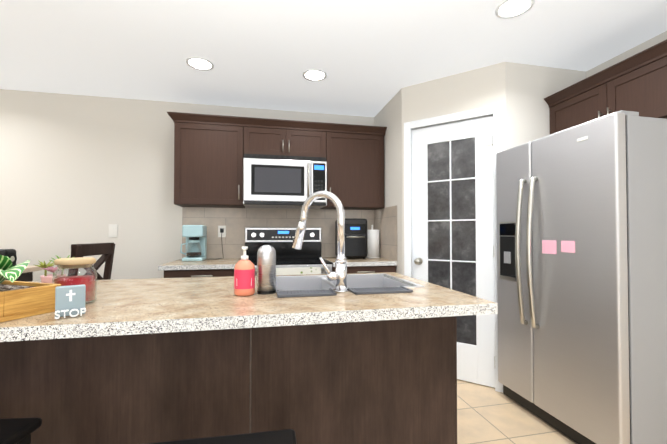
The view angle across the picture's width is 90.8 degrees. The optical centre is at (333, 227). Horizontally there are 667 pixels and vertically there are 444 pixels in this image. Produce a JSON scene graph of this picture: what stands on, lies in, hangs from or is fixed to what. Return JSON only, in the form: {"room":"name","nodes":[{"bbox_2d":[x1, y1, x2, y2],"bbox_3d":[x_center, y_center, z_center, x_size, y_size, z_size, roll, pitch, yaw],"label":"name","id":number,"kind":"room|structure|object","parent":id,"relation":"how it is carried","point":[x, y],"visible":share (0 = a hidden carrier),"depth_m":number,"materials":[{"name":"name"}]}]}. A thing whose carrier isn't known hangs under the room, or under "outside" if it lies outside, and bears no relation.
{"room":"kitchen","nodes":[
{"label":"kitchen","id":0,"kind":"room"},
{"bbox_2d":[0,249,16,265],"bbox_3d":[-2.402,0.229,2.369,0.156,0.150,0.120,0,-1,-12],"label":"speaker","id":1,"kind":"object","parent":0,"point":[11,254],"visible":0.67,"depth_m":2.38,"materials":[{"name":"black plastic"}]},
{"bbox_2d":[0,89,373,280],"bbox_3d":[-1.693,-0.001,3.195,7.150,2.440,0.100,0,-1,-12],"label":"wall","id":2,"kind":"structure","parent":0,"point":[80,169],"depth_m":3.04,"materials":[{"name":"white paint"}]},
{"bbox_2d":[108,224,117,236],"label":"light switch","id":3,"kind":"object","parent":2,"relation":"attached to","point":[113,229],"depth_m":3.06,"materials":[{"name":"white plastic"}]},
{"bbox_2d":[167,112,386,209],"bbox_3d":[-0.492,-0.596,3.206,1.994,0.790,0.384,0,-1,-12],"label":"upper cabinet","id":4,"kind":"object","parent":2,"relation":"attached to","point":[210,151],"visible":0.92,"depth_m":3.03,"materials":[{"name":"brown wood"}]},
{"bbox_2d":[243,154,326,208],"bbox_3d":[-0.468,-0.435,3.177,0.761,0.457,0.446,0,-1,-12],"label":"over-the-range microwave","id":5,"kind":"object","parent":4,"relation":"attached to","point":[276,181],"visible":0.96,"depth_m":2.99,"materials":[{"name":"silver metal"}]},
{"bbox_2d":[0,0,666,116],"bbox_3d":[-1.076,-1.320,0.255,7.150,0.100,6.150,0,-1,-12],"label":"ceiling","id":6,"kind":"structure","parent":0,"point":[371,58],"depth_m":2.22,"materials":[{"name":"white paint"}]},
{"bbox_2d":[186,57,213,70],"bbox_3d":[-1.002,-1.230,2.471,0.195,0.006,0.195,-1,-1,33],"label":"recessed light","id":7,"kind":"object","parent":6,"relation":"in","point":[198,63],"depth_m":2.46,"materials":[{"name":"white paint"}]},
{"bbox_2d":[303,69,326,80],"bbox_3d":[-0.150,-1.227,2.648,0.195,0.006,0.195,-1,-1,33],"label":"recessed light","id":8,"kind":"object","parent":6,"relation":"in","point":[311,74],"depth_m":2.64,"materials":[{"name":"white paint"}]},
{"bbox_2d":[495,0,534,18],"bbox_3d":[1.018,-1.241,1.850,0.195,0.006,0.195,-1,-1,33],"label":"recessed light","id":9,"kind":"object","parent":6,"relation":"in","point":[506,9],"depth_m":1.86,"materials":[{"name":"white paint"}]},
{"bbox_2d":[374,88,401,273],"bbox_3d":[0.571,0.000,3.236,0.100,2.440,0.743,0,-1,-12],"label":"wall","id":10,"kind":"structure","parent":0,"point":[389,115],"depth_m":3.04,"materials":[{"name":"white paint"}]},
{"bbox_2d":[402,62,505,274],"bbox_3d":[0.963,-0.009,2.683,0.808,2.440,0.100,-1,-1,33],"label":"wall","id":11,"kind":"structure","parent":0,"point":[482,87],"depth_m":2.64,"materials":[{"name":"white paint"}]},
{"bbox_2d":[412,116,494,387],"bbox_3d":[0.952,0.176,2.661,0.646,2.052,0.162,-1,-1,33],"label":"pantry door","id":12,"kind":"structure","parent":11,"relation":"in","point":[452,208],"depth_m":2.62,"materials":[{"name":"white paint"}]},
{"bbox_2d":[404,104,502,392],"bbox_3d":[0.959,0.148,2.674,0.808,2.124,0.116,-1,-1,33],"label":"door frame","id":13,"kind":"structure","parent":11,"relation":"attached to","point":[495,111],"depth_m":2.65,"materials":[{"name":"white paint"}]},
{"bbox_2d":[457,379,576,443],"bbox_3d":[-1.076,1.219,0.212,7.150,0.100,6.150,0,-1,-12],"label":"floor","id":14,"kind":"structure","parent":0,"point":[487,415],"depth_m":2.04,"materials":[{"name":"tile"}]},
{"bbox_2d":[0,418,41,443],"bbox_3d":[-1.067,0.862,0.787,0.532,0.635,0.402,0,-1,-4],"label":"bar stool","id":15,"kind":"object","parent":14,"relation":"on","point":[16,430],"visible":1,"depth_m":0.90,"materials":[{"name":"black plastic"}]},
{"bbox_2d":[6,266,43,281],"bbox_3d":[-2.778,0.751,2.138,1.000,0.900,1.000,0,-1,-12],"label":"dining table","id":16,"kind":"object","parent":14,"relation":"on","point":[26,275],"visible":0.19,"depth_m":2.59,"materials":[{"name":"beige wood"}]},
{"bbox_2d":[68,243,114,279],"bbox_3d":[-2.025,0.662,2.477,0.474,1.090,0.440,0,-1,-4],"label":"dining chair","id":17,"kind":"object","parent":14,"relation":"on","point":[106,251],"visible":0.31,"depth_m":2.53,"materials":[{"name":"brown wood"}]},
{"bbox_2d":[162,269,233,277],"bbox_3d":[-1.114,0.776,2.934,0.582,0.877,0.617,0,-1,-12],"label":"base cabinet","id":18,"kind":"object","parent":14,"relation":"on","point":[168,273],"depth_m":2.62,"materials":[{"name":"brown wood"}]},
{"bbox_2d":[158,207,241,268],"bbox_3d":[-1.115,0.048,2.935,0.580,0.503,0.637,0,-1,-12],"label":"countertop with backsplash","id":19,"kind":"structure","parent":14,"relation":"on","point":[237,221],"depth_m":3.24,"materials":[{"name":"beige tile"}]},
{"bbox_2d":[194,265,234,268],"bbox_3d":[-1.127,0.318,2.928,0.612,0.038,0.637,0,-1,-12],"label":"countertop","id":20,"kind":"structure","parent":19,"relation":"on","point":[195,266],"depth_m":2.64,"materials":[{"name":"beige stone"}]},
{"bbox_2d":[180,225,206,260],"bbox_3d":[-1.300,0.138,3.060,0.194,0.325,0.220,0,-1,-12],"label":"coffee maker","id":21,"kind":"object","parent":20,"relation":"on","point":[196,241],"visible":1,"depth_m":2.99,"materials":[{"name":"teal"}]},
{"bbox_2d":[218,226,225,240],"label":"outlet","id":22,"kind":"object","parent":19,"relation":"attached to","point":[221,229],"depth_m":3.25,"materials":[{"name":"white plastic"}]},
{"bbox_2d":[146,429,295,443],"bbox_3d":[-0.311,0.860,0.710,0.532,0.635,0.402,0,-1,-10],"label":"bar stool","id":23,"kind":"object","parent":14,"relation":"on","point":[287,436],"visible":1,"depth_m":0.85,"materials":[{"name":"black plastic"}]},
{"bbox_2d":[0,316,456,443],"bbox_3d":[-0.681,0.753,1.513,2.314,0.877,0.720,0,-1,-12],"label":"kitchen island","id":24,"kind":"object","parent":14,"relation":"on","point":[136,361],"depth_m":1.22,"materials":[{"name":"brown wood"}]},
{"bbox_2d":[0,272,497,343],"bbox_3d":[-0.659,0.293,1.412,2.350,0.038,0.962,0,-1,-12],"label":"island countertop","id":25,"kind":"structure","parent":24,"relation":"on","point":[151,306],"depth_m":1.11,"materials":[{"name":"beige stone"}]},
{"bbox_2d":[0,255,60,321],"bbox_3d":[-1.103,0.165,0.981,0.442,0.203,0.357,0,-1,18],"label":"planter","id":26,"kind":"object","parent":25,"relation":"on","point":[20,299],"visible":0.92,"depth_m":0.99,"materials":[{"name":"brown wood"}]},
{"bbox_2d":[35,255,73,282],"bbox_3d":[-1.228,0.198,1.456,0.138,0.153,0.104,0,-1,-12],"label":"succulent pot","id":27,"kind":"object","parent":25,"relation":"on","point":[45,278],"visible":0.56,"depth_m":1.43,"materials":[{"name":"pink ceramic"}]},
{"bbox_2d":[55,284,85,316],"bbox_3d":[-0.807,0.223,1.010,0.072,0.088,0.039,1,-1,-39],"label":"block","id":28,"kind":"object","parent":25,"relation":"on","point":[70,297],"visible":0.81,"depth_m":0.99,"materials":[{"name":"grey"}]},
{"bbox_2d":[55,308,85,318],"bbox_3d":[-0.780,0.253,0.977,0.073,0.022,0.014,1,-1,-39],"label":"stop sign","id":29,"kind":"object","parent":25,"relation":"on","point":[77,310],"visible":0.88,"depth_m":0.97,"materials":[{"name":"white"}]},
{"bbox_2d":[52,257,96,303],"bbox_3d":[-0.924,0.189,1.178,0.126,0.160,0.126,0,-1,-12],"label":"candle jar","id":30,"kind":"object","parent":25,"relation":"on","point":[89,281],"visible":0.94,"depth_m":1.16,"materials":[{"name":"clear glass"}]},
{"bbox_2d":[234,246,254,295],"bbox_3d":[-0.363,0.174,1.342,0.082,0.196,0.086,0,-1,-12],"label":"soap bottle","id":31,"kind":"object","parent":25,"relation":"on","point":[244,276],"visible":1,"depth_m":1.31,"materials":[{"name":"pink plastic"}]},
{"bbox_2d":[257,245,275,293],"bbox_3d":[-0.284,0.172,1.396,0.079,0.202,0.098,0,-1,-12],"label":"soap dispenser","id":32,"kind":"object","parent":25,"relation":"on","point":[266,269],"visible":1,"depth_m":1.35,"materials":[{"name":"silver metal"}]},
{"bbox_2d":[277,288,336,297],"bbox_3d":[-0.114,0.268,1.359,0.234,0.009,0.121,0,-1,-12],"label":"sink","id":33,"kind":"object","parent":25,"relation":"on","point":[331,292],"depth_m":1.34,"materials":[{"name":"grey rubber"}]},
{"bbox_2d":[292,191,348,292],"bbox_3d":[-0.062,0.053,1.464,0.232,0.441,0.256,0,-1,-12],"label":"faucet","id":34,"kind":"object","parent":25,"relation":"on","point":[338,275],"visible":0.98,"depth_m":1.41,"materials":[{"name":"silver metal"}]},
{"bbox_2d":[276,272,427,291],"bbox_3d":[0.034,0.399,1.714,0.700,0.245,0.510,0,-1,-12],"label":"sink","id":35,"kind":"object","parent":25,"relation":"in","point":[385,279],"depth_m":1.91,"materials":[{"name":"grey metal"}]},
{"bbox_2d":[348,286,412,294],"bbox_3d":[0.199,0.269,1.425,0.255,0.009,0.121,0,-1,-12],"label":"mat","id":36,"kind":"object","parent":25,"relation":"on","point":[401,289],"depth_m":1.40,"materials":[{"name":"grey rubber"}]},
{"bbox_2d":[242,208,333,264],"bbox_3d":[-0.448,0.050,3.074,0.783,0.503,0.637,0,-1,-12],"label":"backsplash","id":37,"kind":"structure","parent":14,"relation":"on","point":[323,219],"depth_m":3.40,"materials":[{"name":"beige tile"}]},
{"bbox_2d":[245,227,332,275],"bbox_3d":[-0.438,0.604,3.014,0.765,1.225,0.686,0,-1,-12],"label":"range","id":38,"kind":"object","parent":14,"relation":"on","point":[279,240],"visible":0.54,"depth_m":3.29,"materials":[{"name":"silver metal"}]},
{"bbox_2d":[276,267,320,274],"bbox_3d":[-0.328,0.487,2.699,0.448,0.318,0.037,0,-1,-12],"label":"dish towel","id":39,"kind":"object","parent":38,"relation":"hanging from","point":[298,271],"visible":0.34,"depth_m":2.69,"materials":[{"name":"beige fabric"}]},
{"bbox_2d":[332,265,395,272],"bbox_3d":[0.218,0.781,3.211,0.590,0.877,0.617,0,-1,-12],"label":"base cabinet","id":40,"kind":"object","parent":14,"relation":"on","point":[350,268],"depth_m":2.92,"materials":[{"name":"brown wood"}]},
{"bbox_2d":[334,205,396,264],"bbox_3d":[0.222,0.053,3.214,0.587,0.503,0.637,0,-1,-12],"label":"countertop with backsplash","id":41,"kind":"structure","parent":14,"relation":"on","point":[384,220],"depth_m":3.21,"materials":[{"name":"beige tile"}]},
{"bbox_2d":[335,218,367,258],"bbox_3d":[0.180,0.107,3.298,0.270,0.395,0.339,0,-1,-12],"label":"air fryer oven","id":42,"kind":"object","parent":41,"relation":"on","point":[356,241],"visible":0.69,"depth_m":3.17,"materials":[{"name":"black plastic"}]},
{"bbox_2d":[365,225,379,257],"bbox_3d":[0.397,0.138,3.373,0.152,0.337,0.152,0,-1,-12],"label":"paper towel","id":43,"kind":"object","parent":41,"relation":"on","point":[373,242],"visible":0.96,"depth_m":3.31,"materials":[{"name":"white paper"}]},
{"bbox_2d":[496,110,666,443],"bbox_3d":[1.606,0.319,2.039,0.850,1.762,0.840,0,-1,-12],"label":"refrigerator","id":44,"kind":"object","parent":14,"relation":"on","point":[582,344],"visible":1,"depth_m":1.70,"materials":[{"name":"grey metal"}]},
{"bbox_2d":[542,240,556,253],"bbox_3d":[1.270,0.113,1.937,0.002,0.080,0.100,0,-1,-12],"label":"note","id":45,"kind":"object","parent":44,"relation":"attached to","point":[549,246],"depth_m":1.93,"materials":[{"name":"pink paper"}]},
{"bbox_2d":[561,241,574,252],"bbox_3d":[1.295,0.103,1.816,0.002,0.065,0.085,0,-1,-12],"label":"note","id":46,"kind":"object","parent":44,"relation":"attached to","point":[566,246],"depth_m":1.81,"materials":[{"name":"pink paper"}]},
{"bbox_2d":[505,62,585,149],"bbox_3d":[1.620,-0.012,2.543,0.729,2.440,0.100,0,-1,-12],"label":"wall","id":47,"kind":"structure","parent":0,"point":[529,88],"depth_m":2.48,"materials":[{"name":"white paint"}]},
{"bbox_2d":[586,31,666,77],"bbox_3d":[2.375,-0.038,0.954,0.100,2.440,5.950,0,-1,-12],"label":"wall","id":48,"kind":"structure","parent":0,"point":[651,42],"depth_m":2.28,"materials":[{"name":"white paint"}]},
{"bbox_2d":[544,39,666,133],"bbox_3d":[1.882,-0.794,2.117,0.396,0.390,0.864,0,-1,-12],"label":"upper cabinet","id":49,"kind":"object","parent":48,"relation":"attached to","point":[637,82],"visible":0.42,"depth_m":2.01,"materials":[{"name":"brown wood"}]}
]}

